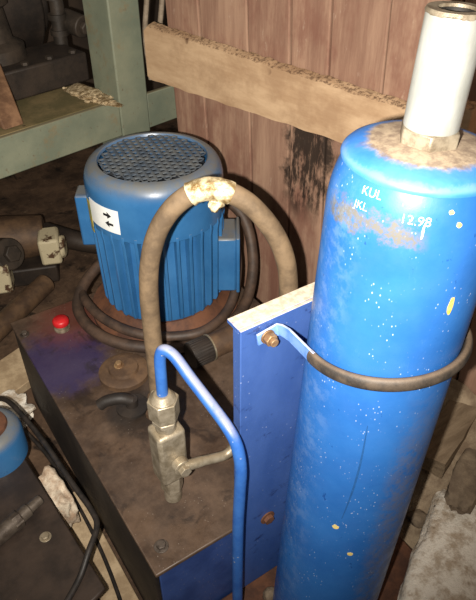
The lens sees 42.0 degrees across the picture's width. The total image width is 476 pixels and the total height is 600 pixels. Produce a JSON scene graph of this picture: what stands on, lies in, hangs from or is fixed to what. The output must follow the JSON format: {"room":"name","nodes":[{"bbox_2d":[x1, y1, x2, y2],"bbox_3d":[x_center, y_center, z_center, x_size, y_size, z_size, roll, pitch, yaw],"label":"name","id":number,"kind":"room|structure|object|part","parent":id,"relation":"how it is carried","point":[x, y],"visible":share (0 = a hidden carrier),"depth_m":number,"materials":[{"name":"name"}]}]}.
{"room":"machine room","nodes":[
{"label":"machine room","id":0,"kind":"room"},
{"bbox_2d":[0,118,177,599],"bbox_3d":[-0.371,0.039,1.795,3.800,0.013,4.200,-22,44,-26],"label":"floor","id":1,"kind":"structure","parent":0,"point":[47,190],"depth_m":2.23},
{"bbox_2d":[0,348,30,393],"bbox_3d":[-0.585,0.204,1.552,0.120,0.025,0.240,25,45,28],"label":"board","id":2,"kind":"object","parent":1,"relation":"on","point":[13,375],"visible":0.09,"depth_m":1.55,"materials":[{"name":"beige wood"}]},
{"bbox_2d":[0,389,35,427],"bbox_3d":[-0.567,0.286,1.448,0.109,0.050,0.192,27,46,30],"label":"rubble","id":3,"kind":"object","parent":1,"relation":"on","point":[19,400],"visible":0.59,"depth_m":1.47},
{"bbox_2d":[0,275,53,341],"bbox_3d":[-0.632,0.050,1.712,0.060,0.060,0.348,14,40,17],"label":"bar","id":4,"kind":"object","parent":1,"relation":"on","point":[27,300],"visible":0.96,"depth_m":1.74,"materials":[{"name":"brown metal"}]},
{"bbox_2d":[0,215,96,293],"bbox_3d":[-0.641,-0.180,1.899,0.443,0.201,0.293,-22,44,-26],"label":"valve","id":5,"kind":"object","parent":1,"relation":"on","point":[30,247],"visible":0.84,"depth_m":1.83,"materials":[{"name":"brown metal"}]},
{"bbox_2d":[0,459,105,599],"bbox_3d":[-0.452,0.497,1.067,0.359,0.179,0.394,-22,44,-26],"label":"metal box","id":6,"kind":"object","parent":1,"relation":"on","point":[42,560],"visible":0.9,"depth_m":1.03,"materials":[{"name":"metal"}]},
{"bbox_2d":[0,407,27,477],"bbox_3d":[-0.466,0.261,1.162,0.124,0.085,0.124,-22,44,-26],"label":"motor","id":7,"kind":"object","parent":6,"relation":"on","point":[13,441],"visible":1,"depth_m":1.14,"materials":[{"name":"blue metal"}]},
{"bbox_2d":[0,495,43,546],"bbox_3d":[-0.396,0.391,1.041,0.032,0.033,0.163,25,45,28],"label":"rod","id":8,"kind":"object","parent":6,"relation":"on","point":[14,521],"visible":1,"depth_m":1.05,"materials":[{"name":"grey metal"}]},
{"bbox_3d":[-0.409,0.402,1.027,0.031,0.031,0.117,25,45,28],"label":"rod","id":9,"kind":"part","parent":8,"relation":"part of","materials":[{"name":"grey metal"}]},
{"bbox_3d":[-0.361,0.361,1.078,0.025,0.025,0.046,25,45,28],"label":"rod","id":10,"kind":"part","parent":8,"relation":"part of","materials":[{"name":"grey metal"}]},
{"bbox_2d":[0,396,99,599],"bbox_3d":[-0.352,0.334,1.145,0.130,0.060,0.568,-16,41,-19],"label":"cable","id":11,"kind":"object","parent":6,"relation":"on","point":[74,486],"visible":1,"depth_m":1.09,"materials":[{"name":"black rubber"}]},
{"bbox_2d":[0,0,176,178],"bbox_3d":[-0.710,-0.656,1.451,1.309,1.500,0.562,-32,48,-33],"label":"metal frame","id":12,"kind":"object","parent":1,"relation":"on","point":[56,124],"depth_m":1.53,"materials":[{"name":"green paint"}]},
{"bbox_3d":[-0.567,-0.487,1.473,0.066,0.101,0.173,-22,44,-26],"label":"rusty bracket","id":13,"kind":"part","parent":12,"relation":"part of","materials":[{"name":"brown metal"}]},
{"bbox_2d":[0,0,88,100],"bbox_3d":[-0.676,-0.766,1.651,0.444,0.324,0.475,-32,48,-33],"label":"machine","id":14,"kind":"object","parent":12,"relation":"on","point":[31,67],"visible":0.89,"depth_m":1.64,"materials":[{"name":"metal"}]},
{"bbox_2d":[0,85,113,135],"bbox_3d":[-0.816,-0.440,1.506,0.868,0.012,0.545,-32,48,-33],"label":"tray","id":15,"kind":"object","parent":12,"relation":"on","point":[44,114],"depth_m":1.53,"materials":[{"name":"green metal"}]},
{"bbox_2d":[62,83,123,106],"bbox_3d":[-0.379,-0.529,1.607,0.224,0.024,0.088,23,44,26],"label":"heap","id":16,"kind":"object","parent":12,"relation":"on","point":[84,92],"visible":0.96,"depth_m":1.60,"materials":[{"name":"beige gravel"}]},
{"bbox_2d":[142,0,150,79],"bbox_3d":[-0.238,-0.775,1.585,0.030,0.421,0.018,-3,39,-4],"label":"hanging cord","id":17,"kind":"object","parent":12,"relation":"hanging from","point":[146,2],"visible":0.48,"depth_m":1.61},
{"bbox_2d":[157,0,164,23],"bbox_3d":[-0.199,-0.777,1.587,0.030,0.421,0.018,-3,39,-4],"label":"hanging cord","id":18,"kind":"object","parent":12,"relation":"hanging from","point":[161,2],"visible":0.23,"depth_m":1.60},
{"bbox_2d":[69,492,138,599],"bbox_3d":[-0.245,0.523,1.167,0.060,0.012,0.420,-22,44,-26],"label":"board","id":19,"kind":"object","parent":1,"relation":"on","point":[80,531],"visible":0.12,"depth_m":1.19,"materials":[{"name":"beige wood"}]},
{"bbox_2d":[38,465,80,527],"bbox_3d":[-0.350,0.387,1.209,0.042,0.099,0.106,-26,45,-29],"label":"rag","id":20,"kind":"object","parent":19,"relation":"on","point":[54,486],"visible":0.75,"depth_m":1.18,"materials":[{"name":"white fabric"}]},
{"bbox_2d":[22,425,121,599],"bbox_3d":[-0.335,0.435,1.266,0.037,0.016,0.582,-23,44,-26],"label":"cable","id":21,"kind":"object","parent":19,"relation":"on","point":[26,431],"visible":0.83,"depth_m":1.27,"materials":[{"name":"black rubber"}]},
{"bbox_2d":[10,287,260,599],"bbox_3d":[-0.104,0.223,1.313,0.500,0.294,0.690,-22,44,-26],"label":"tank","id":22,"kind":"object","parent":1,"relation":"on","point":[91,394],"depth_m":1.12,"materials":[{"name":"brown metal"}]},
{"bbox_3d":[-0.383,0.051,1.343,0.035,0.028,0.035,-22,44,-26],"label":"breather cap","id":23,"kind":"part","parent":22,"relation":"part of","materials":[{"name":"red plastic"}]},
{"bbox_3d":[-0.107,0.242,1.333,0.494,0.241,0.674,-22,44,-26],"label":"panel","id":24,"kind":"part","parent":22,"relation":"part of","materials":[{"name":"black metal"}]},
{"bbox_2d":[74,132,239,340],"bbox_3d":[-0.166,-0.137,1.311,0.330,0.362,0.330,-22,44,-26],"label":"motor","id":25,"kind":"object","parent":22,"relation":"on","point":[127,179],"visible":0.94,"depth_m":1.23,"materials":[{"name":"blue metal"}]},
{"bbox_3d":[-0.253,-0.157,1.166,0.083,0.050,0.007,28,46,31],"label":"label plate","id":26,"kind":"part","parent":25,"relation":"part of","materials":[{"name":"white paper"}]},
{"bbox_2d":[98,134,205,181],"bbox_3d":[-0.166,-0.276,1.200,0.211,0.003,0.209,-22,44,-26],"label":"fan grille","id":27,"kind":"object","parent":25,"relation":"attached to","point":[139,139],"depth_m":1.20,"materials":[{"name":"blue metal"}]},
{"bbox_3d":[-0.166,-0.112,1.331,0.277,0.226,0.277,-22,44,-26],"label":"motor","id":28,"kind":"part","parent":25,"relation":"part of","materials":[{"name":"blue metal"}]},
{"bbox_3d":[-0.001,-0.098,1.344,0.008,0.140,0.090,0,39,0],"label":"box lid","id":29,"kind":"part","parent":25,"relation":"part of","materials":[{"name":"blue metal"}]},
{"bbox_2d":[72,204,257,352],"bbox_3d":[-0.157,-0.065,1.340,0.428,0.208,0.327,-6,39,-7],"label":"hose","id":30,"kind":"object","parent":22,"relation":"on","point":[83,320],"visible":0.74,"depth_m":1.38,"materials":[{"name":"black rubber"}]},
{"bbox_2d":[79,216,241,341],"bbox_3d":[-0.161,-0.036,1.327,0.374,0.172,0.250,-9,39,-12],"label":"hose","id":31,"kind":"object","parent":30,"relation":"on","point":[113,324],"visible":0.73,"depth_m":1.30,"materials":[{"name":"black rubber"}]},
{"bbox_2d":[147,388,232,502],"bbox_3d":[-0.057,0.216,0.960,0.147,0.246,0.070,-22,44,-26],"label":"valve","id":32,"kind":"object","parent":22,"relation":"on","point":[171,464],"visible":0.85,"depth_m":0.92,"materials":[{"name":"metal"}]},
{"bbox_3d":[-0.031,0.236,0.960,0.118,0.041,0.018,-20,42,-23],"label":"lever","id":33,"kind":"part","parent":32,"relation":"part of","materials":[{"name":"metal"}]},
{"bbox_3d":[0.084,0.418,1.111,0.488,0.241,0.006,-22,44,-26],"label":"panel","id":34,"kind":"part","parent":22,"relation":"part of","materials":[{"name":"blue paint"}]},
{"bbox_2d":[184,325,232,368],"bbox_3d":[-0.009,0.078,1.282,0.208,0.062,0.057,-22,44,-26],"label":"coupling","id":35,"kind":"object","parent":22,"relation":"on","point":[202,350],"visible":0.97,"depth_m":1.24,"materials":[{"name":"brown metal"}]},
{"bbox_2d":[139,176,297,420],"bbox_3d":[-0.033,0.022,1.009,0.277,0.489,0.050,0,38,0],"label":"hose","id":36,"kind":"object","parent":22,"relation":"on","point":[219,191],"visible":0.77,"depth_m":0.90,"materials":[{"name":"rubber"},{"name":"brown steel"},{"name":"dirty cloth wrap"}]},
{"bbox_2d":[221,537,411,599],"bbox_3d":[0.163,0.545,1.101,0.380,0.044,0.220,-22,44,-26],"label":"base plate","id":37,"kind":"object","parent":1,"relation":"on","point":[395,574],"visible":0.11,"depth_m":1.12,"materials":[{"name":"brown metal"}]},
{"bbox_2d":[154,344,246,599],"bbox_3d":[-0.049,0.316,0.951,0.029,0.572,0.170,-31,48,-33],"label":"pipe","id":38,"kind":"object","parent":37,"relation":"on","point":[163,351],"visible":1,"depth_m":0.81,"materials":[{"name":"blue metal"}]},
{"bbox_2d":[262,587,273,599],"bbox_3d":[0.057,0.517,1.089,0.030,0.026,0.024,-22,44,-26],"label":"stone","id":39,"kind":"object","parent":37,"relation":"on","point":[268,592],"visible":0.7,"depth_m":1.08,"materials":[{"name":"grey stone"}]},
{"bbox_2d":[227,282,314,586],"bbox_3d":[0.106,0.219,0.951,0.262,0.594,0.037,-22,44,-26],"label":"panel","id":40,"kind":"object","parent":37,"relation":"on","point":[267,380],"visible":0.42,"depth_m":0.82,"materials":[{"name":"blue paint"}]},
{"bbox_2d":[273,1,475,599],"bbox_3d":[0.157,0.153,0.785,0.197,0.969,0.176,-11,40,-13],"label":"gas cylinder","id":41,"kind":"object","parent":37,"relation":"on","point":[394,294],"visible":1,"depth_m":0.60,"materials":[{"name":"blue paint"}]},
{"bbox_2d":[256,323,472,391],"bbox_3d":[0.173,0.039,0.704,0.244,0.051,0.184,-22,44,-26],"label":"clamp","id":42,"kind":"object","parent":41,"relation":"attached to","point":[268,336],"visible":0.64,"depth_m":0.64,"materials":[{"name":"brown metal"}]},
{"bbox_3d":[0.175,-0.229,0.498,0.031,0.008,0.031,-21,43,-27],"label":"valve stem","id":43,"kind":"part","parent":41,"relation":"part of","materials":[{"name":"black metal"}]},
{"bbox_2d":[399,378,475,548],"bbox_3d":[0.436,0.380,1.196,0.325,0.217,1.050,-32,48,-33],"label":"rubble heap","id":44,"kind":"object","parent":1,"relation":"on","point":[428,484],"visible":0.08,"depth_m":1.25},
{"bbox_2d":[406,509,426,527],"bbox_3d":[0.356,0.430,1.218,0.036,0.029,0.044,-22,44,-26],"label":"stone","id":45,"kind":"object","parent":44,"relation":"on","point":[417,517],"visible":0.85,"depth_m":1.21,"materials":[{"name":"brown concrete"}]},
{"bbox_2d":[397,489,475,599],"bbox_3d":[0.395,0.486,1.115,0.165,0.069,0.334,20,43,23],"label":"concrete slab","id":46,"kind":"object","parent":44,"relation":"on","point":[442,564],"visible":0.87,"depth_m":1.10,"materials":[{"name":"grey concrete"}]},
{"bbox_2d":[422,399,475,478],"bbox_3d":[0.460,0.240,1.288,0.065,0.102,0.285,27,46,30],"label":"timber","id":47,"kind":"object","parent":44,"relation":"on","point":[454,422],"visible":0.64,"depth_m":1.23,"materials":[{"name":"brown wood"}]},
{"bbox_2d":[444,448,475,514],"bbox_3d":[0.452,0.349,1.215,0.065,0.045,0.172,24,44,27],"label":"fragment","id":48,"kind":"object","parent":44,"relation":"on","point":[460,495],"visible":1,"depth_m":1.18,"materials":[{"name":"stone"}]},
{"bbox_2d":[43,0,167,91],"bbox_3d":[-1.278,-1.019,1.827,3.600,1.600,0.060,-32,48,-33],"label":"wall","id":49,"kind":"structure","parent":0,"point":[81,44],"depth_m":2.63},
{"bbox_2d":[165,0,475,394],"bbox_3d":[0.380,-0.235,1.122,0.052,1.250,1.564,-32,48,-33],"label":"wall","id":50,"kind":"structure","parent":0,"point":[368,44],"depth_m":1.31,"materials":[{"name":"brown wood"}]},
{"bbox_2d":[144,22,406,142],"bbox_3d":[0.276,-0.303,1.132,0.024,0.134,1.408,-32,48,-33],"label":"wooden plank","id":51,"kind":"object","parent":50,"relation":"attached to","point":[328,106],"visible":0.78,"depth_m":1.29,"materials":[{"name":"brown wood"}]},
{"bbox_2d":[460,100,475,133],"bbox_3d":[0.352,-0.261,1.002,0.040,0.120,0.050,-32,48,-33],"label":"wood block","id":52,"kind":"object","parent":51,"relation":"attached to","point":[468,123],"visible":0.12,"depth_m":0.96,"materials":[{"name":"brown wood"}]}
]}

